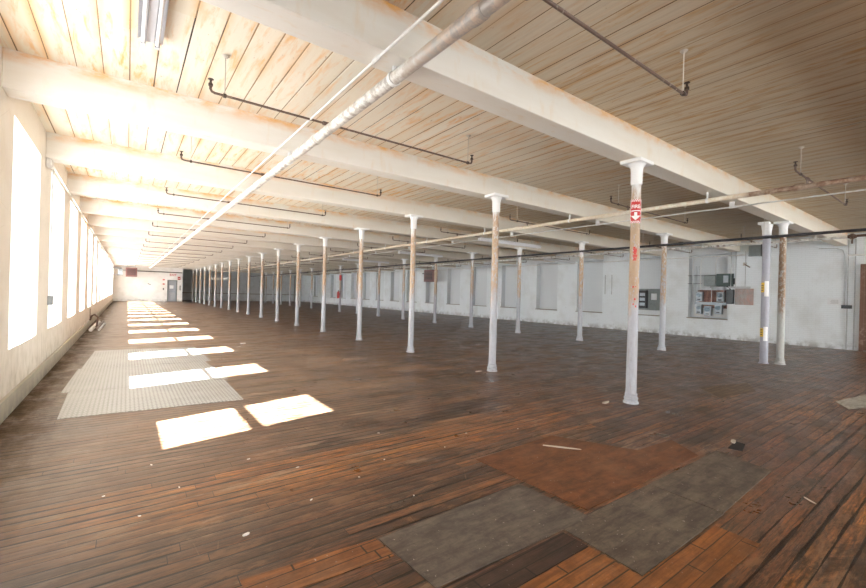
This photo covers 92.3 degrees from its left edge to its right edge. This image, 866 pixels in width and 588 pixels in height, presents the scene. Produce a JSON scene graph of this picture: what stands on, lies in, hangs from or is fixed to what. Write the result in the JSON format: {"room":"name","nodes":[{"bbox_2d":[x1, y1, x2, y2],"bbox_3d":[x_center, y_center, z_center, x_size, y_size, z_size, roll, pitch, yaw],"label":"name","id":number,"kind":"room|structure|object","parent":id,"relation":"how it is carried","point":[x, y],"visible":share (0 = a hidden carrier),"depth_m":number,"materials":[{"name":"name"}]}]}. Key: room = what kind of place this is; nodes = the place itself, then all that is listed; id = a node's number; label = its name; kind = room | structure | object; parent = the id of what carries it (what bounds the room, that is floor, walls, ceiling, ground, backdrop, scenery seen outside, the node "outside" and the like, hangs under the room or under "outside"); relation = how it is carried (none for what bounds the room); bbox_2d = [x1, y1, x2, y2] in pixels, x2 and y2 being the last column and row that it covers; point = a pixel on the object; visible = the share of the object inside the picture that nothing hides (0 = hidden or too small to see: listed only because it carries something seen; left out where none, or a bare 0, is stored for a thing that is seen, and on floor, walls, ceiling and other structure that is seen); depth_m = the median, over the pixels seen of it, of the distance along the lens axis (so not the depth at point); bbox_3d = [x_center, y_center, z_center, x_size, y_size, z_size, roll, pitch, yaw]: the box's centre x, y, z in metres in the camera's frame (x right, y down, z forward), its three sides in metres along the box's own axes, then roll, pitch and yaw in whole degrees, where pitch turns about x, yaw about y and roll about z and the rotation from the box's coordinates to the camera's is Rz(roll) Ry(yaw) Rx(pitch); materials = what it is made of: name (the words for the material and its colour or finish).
{"room":"empty factory floor","nodes":[
{"label":"empty factory floor","id":0,"kind":"room"},
{"bbox_2d":[0,44,113,399],"bbox_3d":[-14.830,-0.841,17.878,0.550,3.910,57.000,2,0,-36],"label":"wall","id":1,"kind":"structure","parent":0,"point":[31,330],"depth_m":6.22,"materials":[{"name":"paint"}]},
{"bbox_2d":[46,158,53,168],"bbox_3d":[-6.185,-2.102,6.720,0.070,0.120,0.180,2,0,-36],"label":"junction box","id":2,"kind":"object","parent":1,"relation":"attached to","point":[49,162],"visible":1,"depth_m":6.66,"materials":[{"name":"white paint"}]},
{"bbox_2d":[47,170,53,304],"bbox_3d":[-6.525,-0.970,7.125,0.060,2.320,0.160,2,0,-36],"label":"conduit","id":3,"kind":"object","parent":1,"relation":"attached to","point":[49,298],"visible":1,"depth_m":7.13,"materials":[{"name":"metal"}]},
{"bbox_2d":[0,299,112,423],"bbox_3d":[-14.732,1.005,18.172,0.035,0.225,56.700,2,0,-36],"label":"baseboard","id":4,"kind":"structure","parent":1,"relation":"attached to","point":[9,402],"depth_m":6.15,"materials":[{"name":"paint"}]},
{"bbox_2d":[113,265,182,301],"bbox_3d":[-29.434,-1.218,42.670,6.428,3.910,0.250,2,0,-36],"label":"wall","id":5,"kind":"structure","parent":0,"point":[125,288],"depth_m":42.51,"materials":[{"name":"paint"}]},
{"bbox_2d":[167,280,176,301],"bbox_3d":[-27.572,-0.343,43.971,0.890,2.260,0.170,2,0,-36],"label":"door","id":6,"kind":"structure","parent":5,"relation":"in","point":[171,284],"depth_m":43.95,"materials":[{"name":"grey paint"}]},
{"bbox_2d":[182,269,301,301],"bbox_3d":[-24.009,-1.071,53.280,15.137,3.910,0.300,2,0,-36],"label":"wall","id":7,"kind":"structure","parent":0,"point":[255,282],"depth_m":52.50,"materials":[{"name":"paint"}]},
{"bbox_2d":[182,271,294,300],"bbox_3d":[-23.974,-0.865,53.074,14.717,3.500,0.080,2,0,-36],"label":"trim","id":8,"kind":"structure","parent":7,"relation":"attached to","point":[212,293],"depth_m":53.20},
{"bbox_2d":[0,300,865,587],"bbox_3d":[-8.034,1.372,26.402,21.795,0.150,62.600,2,0,-36],"label":"floor","id":9,"kind":"structure","parent":0,"point":[331,405],"depth_m":4.22,"materials":[{"name":"wood"}]},
{"bbox_2d":[61,361,228,392],"bbox_3d":[-4.868,1.371,7.148,2.100,0.005,2.080,2,0,-36],"label":"plate","id":10,"kind":"object","parent":9,"relation":"on","point":[87,379],"visible":1,"depth_m":6.96,"materials":[{"name":"metal"}]},
{"bbox_2d":[81,347,210,368],"bbox_3d":[-6.177,1.337,9.027,2.060,0.005,2.580,2,0,-36],"label":"plate","id":11,"kind":"object","parent":9,"relation":"on","point":[127,357],"visible":1,"depth_m":8.82,"materials":[{"name":"metal"}]},
{"bbox_2d":[57,379,242,418],"bbox_3d":[-3.809,1.399,5.718,1.950,0.005,1.560,2,0,-36],"label":"plate","id":12,"kind":"object","parent":9,"relation":"on","point":[128,399],"visible":1,"depth_m":5.61,"materials":[{"name":"metal"}]},
{"bbox_2d":[203,267,206,303],"bbox_3d":[-21.388,-0.803,39.008,0.380,3.503,0.300,2,0,-36],"label":"column","id":13,"kind":"structure","parent":9,"relation":"on","point":[204,267],"depth_m":38.95,"materials":[{"name":"paint"}]},
{"bbox_2d":[208,265,211,304],"bbox_3d":[-19.668,-0.759,36.673,0.380,3.503,0.300,2,0,-36],"label":"column","id":14,"kind":"structure","parent":9,"relation":"on","point":[210,266],"depth_m":36.62,"materials":[{"name":"metal"}]},
{"bbox_2d":[213,264,218,306],"bbox_3d":[-17.949,-0.714,34.338,0.380,3.503,0.300,2,0,-36],"label":"column","id":15,"kind":"structure","parent":9,"relation":"on","point":[213,264],"depth_m":34.28,"materials":[{"name":"paint"}]},
{"bbox_2d":[219,262,223,307],"bbox_3d":[-16.242,-0.670,32.019,0.380,3.503,0.300,2,0,-36],"label":"column","id":16,"kind":"structure","parent":9,"relation":"on","point":[222,263],"depth_m":31.96,"materials":[{"name":"metal"}]},
{"bbox_2d":[227,260,232,309],"bbox_3d":[-14.481,-0.624,29.627,0.380,3.503,0.300,2,0,-36],"label":"column","id":17,"kind":"structure","parent":9,"relation":"on","point":[229,286],"depth_m":29.57,"materials":[{"name":"metal"}]},
{"bbox_2d":[236,258,241,311],"bbox_3d":[-12.762,-0.579,27.292,0.380,3.503,0.300,2,0,-36],"label":"column","id":18,"kind":"structure","parent":9,"relation":"on","point":[238,259],"depth_m":27.23,"materials":[{"name":"paint"}]},
{"bbox_2d":[246,256,253,313],"bbox_3d":[-11.043,-0.535,24.957,0.380,3.503,0.300,2,0,-36],"label":"column","id":19,"kind":"structure","parent":9,"relation":"on","point":[249,257],"depth_m":24.90,"materials":[{"name":"metal"}]},
{"bbox_2d":[259,252,266,316],"bbox_3d":[-9.264,-0.489,22.542,0.380,3.503,0.300,2,0,-36],"label":"column","id":20,"kind":"structure","parent":9,"relation":"on","point":[261,253],"depth_m":22.48,"materials":[{"name":"paint"}]},
{"bbox_2d":[274,248,283,320],"bbox_3d":[-7.516,-0.443,20.166,0.380,3.503,0.300,2,0,-36],"label":"column","id":21,"kind":"structure","parent":9,"relation":"on","point":[277,249],"depth_m":20.11,"materials":[{"name":"metal"}]},
{"bbox_2d":[293,243,303,325],"bbox_3d":[-5.796,-0.399,17.831,0.380,3.503,0.300,2,0,-36],"label":"column","id":22,"kind":"structure","parent":9,"relation":"on","point":[298,245],"depth_m":17.77,"materials":[{"name":"metal"}]},
{"bbox_2d":[299,269,302,306],"bbox_3d":[-12.353,-0.565,38.709,0.380,3.503,0.300,2,0,-36],"label":"column","id":23,"kind":"structure","parent":9,"relation":"on","point":[300,269],"depth_m":38.65,"materials":[{"name":"paint"}]},
{"bbox_2d":[310,268,314,307],"bbox_3d":[-10.575,-0.519,36.294,0.380,3.503,0.300,2,0,-36],"label":"column","id":24,"kind":"structure","parent":9,"relation":"on","point":[310,268],"depth_m":36.23,"materials":[{"name":"paint"}]},
{"bbox_2d":[240,538,393,587],"bbox_3d":[-0.608,1.483,2.257,0.781,0.003,0.208,2,0,-32],"label":"board","id":25,"kind":"object","parent":9,"relation":"on","point":[301,574],"visible":1,"depth_m":2.25,"materials":[{"name":"wood"}]},
{"bbox_2d":[319,236,331,331],"bbox_3d":[-4.036,-0.353,15.440,0.380,3.503,0.300,2,0,-36],"label":"column","id":26,"kind":"structure","parent":9,"relation":"on","point":[325,239],"depth_m":15.38,"materials":[{"name":"paint"}]},
{"bbox_2d":[338,265,343,311],"bbox_3d":[-7.018,-0.426,31.462,0.380,3.503,0.300,2,0,-36],"label":"column","id":27,"kind":"structure","parent":9,"relation":"on","point":[340,266],"depth_m":31.40,"materials":[{"name":"paint"}]},
{"bbox_2d":[355,263,358,313],"bbox_3d":[-5.269,-0.381,29.087,0.380,3.503,0.300,2,0,-36],"label":"column","id":28,"kind":"structure","parent":9,"relation":"on","point":[355,263],"depth_m":29.01,"materials":[{"name":"paint"}]},
{"bbox_2d":[354,227,369,339],"bbox_3d":[-2.275,-0.307,13.048,0.380,3.503,0.300,2,0,-36],"label":"column","id":29,"kind":"structure","parent":9,"relation":"on","point":[361,230],"depth_m":12.99,"materials":[{"name":"paint"}]},
{"bbox_2d":[377,263,380,315],"bbox_3d":[-3.461,-0.334,26.631,0.380,3.503,0.300,2,0,-36],"label":"column","id":30,"kind":"structure","parent":9,"relation":"on","point":[379,264],"depth_m":26.57,"materials":[{"name":"paint"}]},
{"bbox_2d":[400,259,408,318],"bbox_3d":[-1.712,-0.289,24.256,0.380,3.503,0.300,2,0,-36],"label":"column","id":31,"kind":"structure","parent":9,"relation":"on","point":[404,260],"depth_m":24.19,"materials":[{"name":"paint"}]},
{"bbox_2d":[405,214,422,352],"bbox_3d":[-0.532,-0.262,10.681,0.380,3.503,0.300,2,0,-36],"label":"column","id":32,"kind":"structure","parent":9,"relation":"on","point":[410,348],"depth_m":10.62,"materials":[{"name":"metal"}]},
{"bbox_2d":[432,257,437,322],"bbox_3d":[0.126,-0.241,21.760,0.380,3.503,0.300,2,0,-36],"label":"column","id":33,"kind":"structure","parent":9,"relation":"on","point":[435,258],"depth_m":21.70,"materials":[{"name":"paint"}]},
{"bbox_2d":[468,252,477,326],"bbox_3d":[1.815,-0.197,19.465,0.380,3.503,0.300,2,0,-36],"label":"column","id":34,"kind":"structure","parent":9,"relation":"on","point":[471,253],"depth_m":19.40,"materials":[{"name":"paint"}]},
{"bbox_2d":[379,484,589,587],"bbox_3d":[0.360,1.507,2.703,1.320,0.007,0.610,2,0,-36],"label":"floor patch","id":35,"kind":"object","parent":9,"relation":"on","point":[446,547],"visible":1,"depth_m":2.62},
{"bbox_2d":[484,193,508,371],"bbox_3d":[1.222,-0.216,8.298,0.380,3.503,0.300,2,0,-36],"label":"column","id":36,"kind":"structure","parent":9,"relation":"on","point":[496,198],"depth_m":8.24,"materials":[{"name":"metal"}]},
{"bbox_2d":[514,247,525,332],"bbox_3d":[3.534,-0.152,17.130,0.380,3.503,0.300,2,0,-36],"label":"column","id":37,"kind":"structure","parent":9,"relation":"on","point":[517,330],"depth_m":17.06,"materials":[{"name":"paint"}]},
{"bbox_2d":[453,532,587,587],"bbox_3d":[0.490,1.513,2.299,0.980,0.002,0.185,2,0,-36],"label":"board","id":38,"kind":"object","parent":9,"relation":"on","point":[520,569],"visible":1,"depth_m":2.32,"materials":[{"name":"brown wood"}]},
{"bbox_2d":[575,241,588,340],"bbox_3d":[5.254,-0.108,14.795,0.380,3.503,0.300,2,0,-36],"label":"column","id":39,"kind":"structure","parent":9,"relation":"on","point":[581,243],"depth_m":14.73,"materials":[{"name":"paint"}]},
{"bbox_2d":[476,436,697,509],"bbox_3d":[1.573,1.541,4.007,2.150,0.004,1.140,2,0,-36],"label":"floor patch","id":40,"kind":"object","parent":9,"relation":"on","point":[592,475],"visible":1,"depth_m":3.73,"materials":[{"name":"wood"}]},
{"bbox_2d":[620,156,653,404],"bbox_3d":[2.918,-0.172,6.045,0.380,3.503,0.300,2,0,-36],"label":"column","id":41,"kind":"structure","parent":9,"relation":"on","point":[637,164],"depth_m":5.99,"materials":[{"name":"paint"}]},
{"bbox_2d":[630,199,641,223],"bbox_3d":[2.926,-1.191,6.005,0.144,0.340,0.059,2,0,25],"label":"fire sign","id":42,"kind":"object","parent":41,"relation":"attached to","point":[635,207],"visible":1,"depth_m":5.98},
{"bbox_2d":[520,526,760,587],"bbox_3d":[1.173,1.530,2.315,1.700,0.003,0.590,2,0,-36],"label":"floor patch","id":43,"kind":"object","parent":9,"relation":"on","point":[705,560],"visible":1,"depth_m":2.32,"materials":[{"name":"wood"}]},
{"bbox_2d":[564,484,723,575],"bbox_3d":[1.442,1.536,2.814,1.155,0.006,0.535,2,0,-36],"label":"floor patch","id":44,"kind":"object","parent":9,"relation":"on","point":[640,529],"visible":1,"depth_m":2.74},
{"bbox_2d":[656,233,672,350],"bbox_3d":[6.925,-0.065,12.524,0.380,3.503,0.300,2,0,-36],"label":"column","id":45,"kind":"structure","parent":9,"relation":"on","point":[664,236],"depth_m":12.46,"materials":[{"name":"paint"}]},
{"bbox_2d":[650,451,770,512],"bbox_3d":[2.451,1.563,3.564,1.360,0.006,0.525,2,0,-36],"label":"floor patch","id":46,"kind":"object","parent":9,"relation":"on","point":[717,480],"visible":1,"depth_m":3.47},
{"bbox_2d":[700,383,755,397],"bbox_3d":[5.143,1.637,7.180,1.806,0.002,0.563,2,0,-29],"label":"board","id":47,"kind":"object","parent":9,"relation":"on","point":[720,391],"visible":1,"depth_m":7.09,"materials":[{"name":"wood"}]},
{"bbox_2d":[728,441,744,450],"bbox_3d":[3.180,1.585,4.332,0.332,0.002,0.123,2,0,-43],"label":"debris","id":48,"kind":"object","parent":9,"relation":"on","point":[738,446],"depth_m":4.32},
{"bbox_2d":[758,221,773,363],"bbox_3d":[8.242,-0.030,10.343,0.274,3.502,0.274,2,0,-36],"label":"steel pole","id":49,"kind":"object","parent":9,"relation":"on","point":[766,227],"visible":0.99,"depth_m":10.28,"materials":[{"name":"metal"}]},
{"bbox_2d":[773,220,793,364],"bbox_3d":[8.594,-0.021,10.258,0.380,3.503,0.300,2,0,-36],"label":"column","id":50,"kind":"structure","parent":9,"relation":"on","point":[783,225],"depth_m":10.20,"materials":[{"name":"white paint"}]},
{"bbox_2d":[835,395,865,408],"bbox_3d":[6.920,1.682,6.546,2.182,0.006,0.453,2,0,-28],"label":"floor patch","id":51,"kind":"object","parent":9,"relation":"on","point":[859,401],"visible":1,"depth_m":6.39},
{"bbox_2d":[0,0,865,254],"bbox_3d":[-7.925,-2.736,26.403,21.795,0.250,62.600,2,0,-36],"label":"ceiling","id":52,"kind":"structure","parent":0,"point":[769,80],"depth_m":4.88,"materials":[{"name":"wood"}]},
{"bbox_2d":[126,265,136,276],"bbox_3d":[-29.436,-2.429,40.351,1.235,1.490,0.520,2,0,-36],"label":"heater","id":53,"kind":"object","parent":52,"relation":"hanging from","point":[130,272],"visible":0.94,"depth_m":40.27,"materials":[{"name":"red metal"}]},
{"bbox_2d":[137,0,168,49],"bbox_3d":[-1.980,-2.393,2.993,0.200,0.138,2.400,2,0,-36],"label":"fluorescent fixture","id":54,"kind":"object","parent":52,"relation":"hanging from","point":[152,14],"visible":1,"depth_m":3.63,"materials":[{"name":"metal"}]},
{"bbox_2d":[148,231,246,243],"bbox_3d":[-9.494,-2.396,17.020,3.573,0.483,0.076,2,0,-36],"label":"pipe","id":55,"kind":"object","parent":52,"relation":"hanging from","point":[148,231],"visible":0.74,"depth_m":16.98,"materials":[{"name":"metal"}]},
{"bbox_2d":[152,221,265,236],"bbox_3d":[-7.742,-2.351,14.641,3.573,0.483,0.076,2,0,-36],"label":"pipe","id":56,"kind":"object","parent":52,"relation":"hanging from","point":[157,221],"visible":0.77,"depth_m":14.53,"materials":[{"name":"metal"}]},
{"bbox_2d":[114,264,319,274],"bbox_3d":[-22.474,-2.796,46.152,20.595,0.426,0.300,2,0,-36],"label":"ceiling beam","id":57,"kind":"structure","parent":52,"relation":"attached to","point":[114,264],"depth_m":43.67,"materials":[{"name":"white paint"}]},
{"bbox_2d":[112,262,329,274],"bbox_3d":[-20.721,-2.750,43.771,20.595,0.426,0.300,2,0,-36],"label":"ceiling beam","id":58,"kind":"structure","parent":52,"relation":"attached to","point":[113,262],"depth_m":41.33,"materials":[{"name":"white paint"}]},
{"bbox_2d":[157,208,290,228],"bbox_3d":[-5.991,-2.305,12.262,3.573,0.483,0.076,2,0,-36],"label":"pipe","id":59,"kind":"object","parent":52,"relation":"hanging from","point":[157,208],"visible":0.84,"depth_m":12.19,"materials":[{"name":"metal"}]},
{"bbox_2d":[111,260,339,273],"bbox_3d":[-18.968,-2.705,41.389,20.595,0.426,0.300,2,0,-36],"label":"ceiling beam","id":60,"kind":"structure","parent":52,"relation":"attached to","point":[111,260],"depth_m":38.99,"materials":[{"name":"white paint"}]},
{"bbox_2d":[110,258,350,272],"bbox_3d":[-17.214,-2.659,39.008,20.595,0.426,0.300,2,0,-36],"label":"ceiling beam","id":61,"kind":"structure","parent":52,"relation":"attached to","point":[110,258],"depth_m":36.60,"materials":[{"name":"white paint"}]},
{"bbox_2d":[109,256,363,272],"bbox_3d":[-15.461,-2.614,36.627,20.595,0.426,0.300,2,0,-36],"label":"ceiling beam","id":62,"kind":"structure","parent":52,"relation":"attached to","point":[112,257],"depth_m":34.02,"materials":[{"name":"white paint"}]},
{"bbox_2d":[108,253,377,271],"bbox_3d":[-13.708,-2.568,34.245,20.595,0.426,0.300,2,0,-36],"label":"ceiling beam","id":63,"kind":"structure","parent":52,"relation":"attached to","point":[109,254],"depth_m":31.80,"materials":[{"name":"white paint"}]},
{"bbox_2d":[165,187,325,215],"bbox_3d":[-4.239,-2.260,9.883,3.573,0.483,0.076,2,0,-36],"label":"pipe","id":64,"kind":"object","parent":52,"relation":"hanging from","point":[166,190],"visible":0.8,"depth_m":9.74,"materials":[{"name":"metal"}]},
{"bbox_2d":[183,268,310,275],"bbox_3d":[-21.862,-2.778,50.277,14.717,0.426,0.300,2,0,-36],"label":"ceiling beam","id":65,"kind":"structure","parent":52,"relation":"attached to","point":[183,268],"depth_m":49.41,"materials":[{"name":"white paint"}]},
{"bbox_2d":[106,250,393,270],"bbox_3d":[-11.954,-2.523,31.864,20.595,0.426,0.300,2,0,-36],"label":"ceiling beam","id":66,"kind":"structure","parent":52,"relation":"attached to","point":[107,251],"depth_m":29.21,"materials":[{"name":"white paint"}]},
{"bbox_2d":[104,246,409,269],"bbox_3d":[-10.201,-2.477,29.482,20.595,0.426,0.300,2,0,-36],"label":"ceiling beam","id":67,"kind":"structure","parent":52,"relation":"attached to","point":[105,247],"depth_m":26.78,"materials":[{"name":"white paint"}]},
{"bbox_2d":[101,241,431,268],"bbox_3d":[-8.448,-2.432,27.101,20.595,0.426,0.300,2,0,-36],"label":"ceiling beam","id":68,"kind":"structure","parent":52,"relation":"attached to","point":[104,243],"depth_m":24.27,"materials":[{"name":"white paint"}]},
{"bbox_2d":[98,235,455,267],"bbox_3d":[-6.694,-2.386,24.720,20.595,0.426,0.300,2,0,-36],"label":"ceiling beam","id":69,"kind":"structure","parent":52,"relation":"attached to","point":[108,238],"depth_m":21.83,"materials":[{"name":"white paint"}]},
{"bbox_2d":[180,136,381,196],"bbox_3d":[-2.487,-2.214,7.503,3.573,0.483,0.076,2,0,-36],"label":"pipe","id":70,"kind":"object","parent":52,"relation":"hanging from","point":[181,154],"visible":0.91,"depth_m":7.29,"materials":[{"name":"metal"}]},
{"bbox_2d":[94,226,482,264],"bbox_3d":[-4.941,-2.341,22.338,20.595,0.426,0.300,2,0,-36],"label":"ceiling beam","id":71,"kind":"structure","parent":52,"relation":"attached to","point":[99,230],"depth_m":19.32,"materials":[{"name":"white paint"}]},
{"bbox_2d":[88,214,515,263],"bbox_3d":[-3.188,-2.295,19.957,20.595,0.426,0.300,2,0,-36],"label":"ceiling beam","id":72,"kind":"structure","parent":52,"relation":"attached to","point":[94,219],"depth_m":16.74,"materials":[{"name":"white paint"}]},
{"bbox_2d":[416,253,442,257],"label":"fluorescent fixture","id":73,"kind":"object","parent":72,"relation":"hanging from","point":[420,254],"depth_m":19.38,"materials":[{"name":"white metal"}]},
{"bbox_2d":[80,196,555,261],"bbox_3d":[-1.434,-2.250,17.575,20.595,0.426,0.300,2,0,-36],"label":"ceiling beam","id":74,"kind":"structure","parent":52,"relation":"attached to","point":[88,205],"depth_m":14.17,"materials":[{"name":"white paint"}]},
{"bbox_2d":[67,173,603,259],"bbox_3d":[0.319,-2.204,15.194,20.595,0.426,0.300,2,0,-36],"label":"ceiling beam","id":75,"kind":"structure","parent":52,"relation":"attached to","point":[77,184],"depth_m":11.42,"materials":[{"name":"white paint"}]},
{"bbox_2d":[54,166,113,264],"bbox_3d":[-18.797,-2.454,23.869,0.054,0.054,42.400,2,0,-36],"label":"conduit","id":76,"kind":"object","parent":75,"relation":"attached to","point":[56,171],"visible":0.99,"depth_m":9.76,"materials":[{"name":"metal"}]},
{"bbox_2d":[150,0,443,264],"bbox_3d":[-12.431,-2.307,19.772,0.038,0.038,56.550,2,0,-36],"label":"conduit","id":77,"kind":"object","parent":75,"relation":"attached to","point":[377,58],"visible":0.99,"depth_m":3.90,"materials":[{"name":"metal"}]},
{"bbox_2d":[149,0,510,268],"bbox_3d":[-12.280,-2.233,19.885,0.128,0.177,56.550,2,0,-36],"label":"pipe","id":78,"kind":"object","parent":75,"relation":"attached to","point":[480,11],"visible":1,"depth_m":3.67,"materials":[{"name":"metal"}]},
{"bbox_2d":[280,236,847,275],"bbox_3d":[-4.493,-2.033,33.489,0.108,0.158,54.280,2,0,-36],"label":"pipe","id":79,"kind":"object","parent":75,"relation":"attached to","point":[836,237],"visible":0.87,"depth_m":16.01,"materials":[{"name":"metal"}]},
{"bbox_2d":[208,54,473,163],"bbox_3d":[-0.827,-2.171,5.249,3.573,0.483,0.076,2,0,-36],"label":"pipe","id":80,"kind":"object","parent":52,"relation":"hanging from","point":[210,84],"visible":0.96,"depth_m":4.79,"materials":[{"name":"metal"}]},
{"bbox_2d":[46,132,661,255],"bbox_3d":[2.072,-2.159,12.812,20.595,0.426,0.300,2,0,-36],"label":"ceiling beam","id":81,"kind":"structure","parent":52,"relation":"attached to","point":[62,149],"depth_m":8.67,"materials":[{"name":"white paint"}]},
{"bbox_2d":[342,258,388,263],"bbox_3d":[-3.853,-2.180,24.196,2.950,0.648,0.200,2,0,-36],"label":"fluorescent fixture","id":82,"kind":"object","parent":52,"relation":"hanging from","point":[346,259],"visible":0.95,"depth_m":24.14,"materials":[{"name":"white metal"}]},
{"bbox_2d":[1,47,740,251],"bbox_3d":[3.790,-2.114,10.479,20.595,0.426,0.300,2,0,-36],"label":"ceiling beam","id":83,"kind":"structure","parent":52,"relation":"attached to","point":[24,76],"depth_m":5.71,"materials":[{"name":"white paint"}]},
{"bbox_2d":[235,189,865,271],"bbox_3d":[-7.494,-2.128,26.639,0.056,0.132,61.750,2,0,-36],"label":"conduit","id":84,"kind":"object","parent":83,"relation":"attached to","point":[731,204],"visible":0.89,"depth_m":9.35,"materials":[{"name":"metal"}]},
{"bbox_2d":[422,266,437,281],"bbox_3d":[-0.310,-1.663,31.737,1.300,1.490,0.545,1,0,39],"label":"heater","id":85,"kind":"object","parent":52,"relation":"hanging from","point":[428,274],"visible":0.94,"depth_m":31.43,"materials":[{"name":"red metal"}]},
{"bbox_2d":[478,237,541,248],"bbox_3d":[2.700,-2.011,14.282,2.950,0.648,0.200,2,0,-36],"label":"fluorescent fixture","id":86,"kind":"object","parent":52,"relation":"hanging from","point":[531,245],"visible":0.97,"depth_m":14.27,"materials":[{"name":"white metal"}]},
{"bbox_2d":[201,0,847,245],"bbox_3d":[5.591,-2.067,8.033,20.595,0.426,0.300,2,0,-36],"label":"ceiling beam","id":87,"kind":"structure","parent":52,"relation":"attached to","point":[358,30],"depth_m":4.24,"materials":[{"name":"white paint"}]},
{"bbox_2d":[509,206,589,234],"bbox_3d":[3.433,-2.057,11.865,3.603,0.483,0.076,2,0,-36],"label":"pipe","id":88,"kind":"object","parent":52,"relation":"hanging from","point":[527,223],"visible":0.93,"depth_m":11.26,"materials":[{"name":"metal"}]},
{"bbox_2d":[250,228,865,276],"bbox_3d":[-5.255,-2.113,28.288,0.088,0.854,61.750,2,0,-36],"label":"pipe","id":89,"kind":"object","parent":52,"relation":"hanging from","point":[859,229],"visible":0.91,"depth_m":12.02,"materials":[{"name":"metal"}]},
{"bbox_2d":[544,258,574,263],"bbox_3d":[6.499,-1.933,21.265,2.400,0.598,0.200,2,0,-36],"label":"fluorescent fixture","id":90,"kind":"object","parent":52,"relation":"hanging from","point":[546,259],"visible":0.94,"depth_m":21.14,"materials":[{"name":"white metal"}]},
{"bbox_2d":[526,0,689,95],"bbox_3d":[1.046,-2.123,2.990,3.573,0.483,0.076,2,0,-36],"label":"pipe","id":91,"kind":"object","parent":52,"relation":"hanging from","point":[684,92],"visible":1,"depth_m":3.33,"materials":[{"name":"metal"}]},
{"bbox_2d":[610,184,688,223],"bbox_3d":[5.093,-2.014,9.610,3.603,0.483,0.076,2,0,-36],"label":"pipe","id":92,"kind":"object","parent":52,"relation":"hanging from","point":[627,207],"visible":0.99,"depth_m":8.94,"materials":[{"name":"metal"}]},
{"bbox_2d":[793,147,847,205],"bbox_3d":[6.830,-1.968,7.251,3.603,0.483,0.076,2,0,-36],"label":"pipe","id":93,"kind":"object","parent":52,"relation":"hanging from","point":[807,179],"visible":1,"depth_m":6.59,"materials":[{"name":"metal"}]},
{"bbox_2d":[302,232,865,344],"bbox_3d":[0.525,-0.430,32.669,0.540,3.910,62.600,2,0,-36],"label":"wall","id":94,"kind":"structure","parent":0,"point":[814,275],"depth_m":19.27,"materials":[{"name":"paint"}]},
{"bbox_2d":[302,300,857,350],"bbox_3d":[0.247,1.418,32.499,0.030,0.200,62.000,2,0,-36],"label":"baseboard","id":95,"kind":"structure","parent":94,"relation":"attached to","point":[641,329],"depth_m":18.62,"materials":[{"name":"paint"}]},
{"bbox_2d":[415,254,744,291],"bbox_3d":[5.066,-0.999,26.004,0.044,1.482,24.100,2,0,-36],"label":"conduit","id":96,"kind":"object","parent":94,"relation":"attached to","point":[703,257],"visible":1,"depth_m":18.61,"materials":[{"name":"metal"}]},
{"bbox_2d":[638,289,659,310],"bbox_3d":[10.132,0.254,19.530,0.230,1.000,1.070,2,0,-36],"label":"electrical panel","id":97,"kind":"object","parent":94,"relation":"attached to","point":[649,299],"visible":0.91,"depth_m":19.57,"materials":[{"name":"grey metal"}]},
{"bbox_2d":[704,276,715,287],"bbox_3d":[11.654,-0.517,17.419,0.315,0.540,0.470,2,0,-36],"label":"switch box","id":98,"kind":"object","parent":94,"relation":"attached to","point":[710,281],"visible":0.82,"depth_m":17.34,"materials":[{"name":"metal"}]},
{"bbox_2d":[694,266,726,317],"bbox_3d":[11.635,-0.117,17.444,0.300,2.140,1.340,2,0,-36],"label":"panel","id":99,"kind":"object","parent":94,"relation":"attached to","point":[711,303],"visible":0.95,"depth_m":17.44,"materials":[{"name":"white paint"}]},
{"bbox_2d":[716,274,734,286],"bbox_3d":[11.918,-0.560,16.899,0.330,0.520,0.660,2,0,-36],"label":"switch box","id":100,"kind":"object","parent":94,"relation":"attached to","point":[722,280],"visible":0.93,"depth_m":16.85,"materials":[{"name":"metal"}]},
{"bbox_2d":[726,286,733,303],"bbox_3d":[11.886,0.040,16.675,0.120,0.718,0.280,2,0,-36],"label":"switch","id":101,"kind":"object","parent":94,"relation":"attached to","point":[729,292],"visible":1,"depth_m":16.62,"materials":[{"name":"black plastic"}]},
{"bbox_2d":[730,251,745,285],"bbox_3d":[12.084,-0.986,16.478,0.048,1.381,0.508,2,0,-36],"label":"conduit risers","id":102,"kind":"object","parent":94,"relation":"attached to","point":[745,251],"visible":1,"depth_m":16.54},
{"bbox_2d":[728,286,753,304],"bbox_3d":[12.117,0.065,16.387,0.090,0.720,0.820,2,0,-36],"label":"panel","id":103,"kind":"object","parent":94,"relation":"attached to","point":[744,295],"visible":1,"depth_m":16.30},
{"bbox_2d":[748,244,761,256],"bbox_3d":[12.387,-1.658,15.956,0.240,0.460,0.440,2,0,-36],"label":"loudspeaker","id":104,"kind":"object","parent":94,"relation":"attached to","point":[753,250],"visible":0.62,"depth_m":15.91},
{"bbox_2d":[827,298,840,304],"bbox_3d":[13.734,0.257,14.252,0.010,0.220,0.340,2,0,-36],"label":"paper notice","id":105,"kind":"object","parent":94,"relation":"attached to","point":[830,301],"visible":1,"depth_m":14.25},
{"bbox_2d":[819,239,865,349],"bbox_3d":[13.800,0.009,14.104,0.090,3.680,1.151,2,0,-36],"label":"conduit","id":106,"kind":"object","parent":94,"relation":"attached to","point":[844,306],"visible":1,"depth_m":13.96,"materials":[{"name":"metal"}]},
{"bbox_2d":[858,264,865,350],"bbox_3d":[14.604,0.460,12.996,0.090,2.860,1.800,2,0,-36],"label":"door","id":107,"kind":"structure","parent":94,"relation":"in","point":[862,308],"depth_m":13.63,"materials":[{"name":"wood"}]},
{"bbox_3d":[7.344,-2.022,5.652,20.595,0.426,0.300,2,0,-36],"label":"ceiling beam","id":108,"kind":"structure","parent":0,"visible":0},
{"bbox_2d":[217,175,865,272],"bbox_3d":[-8.429,-2.113,25.951,0.113,0.210,61.750,2,0,-36],"label":"pipe","id":109,"kind":"object","parent":108,"relation":"hanging from","point":[802,186],"visible":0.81,"depth_m":8.19,"materials":[{"name":"metal"}]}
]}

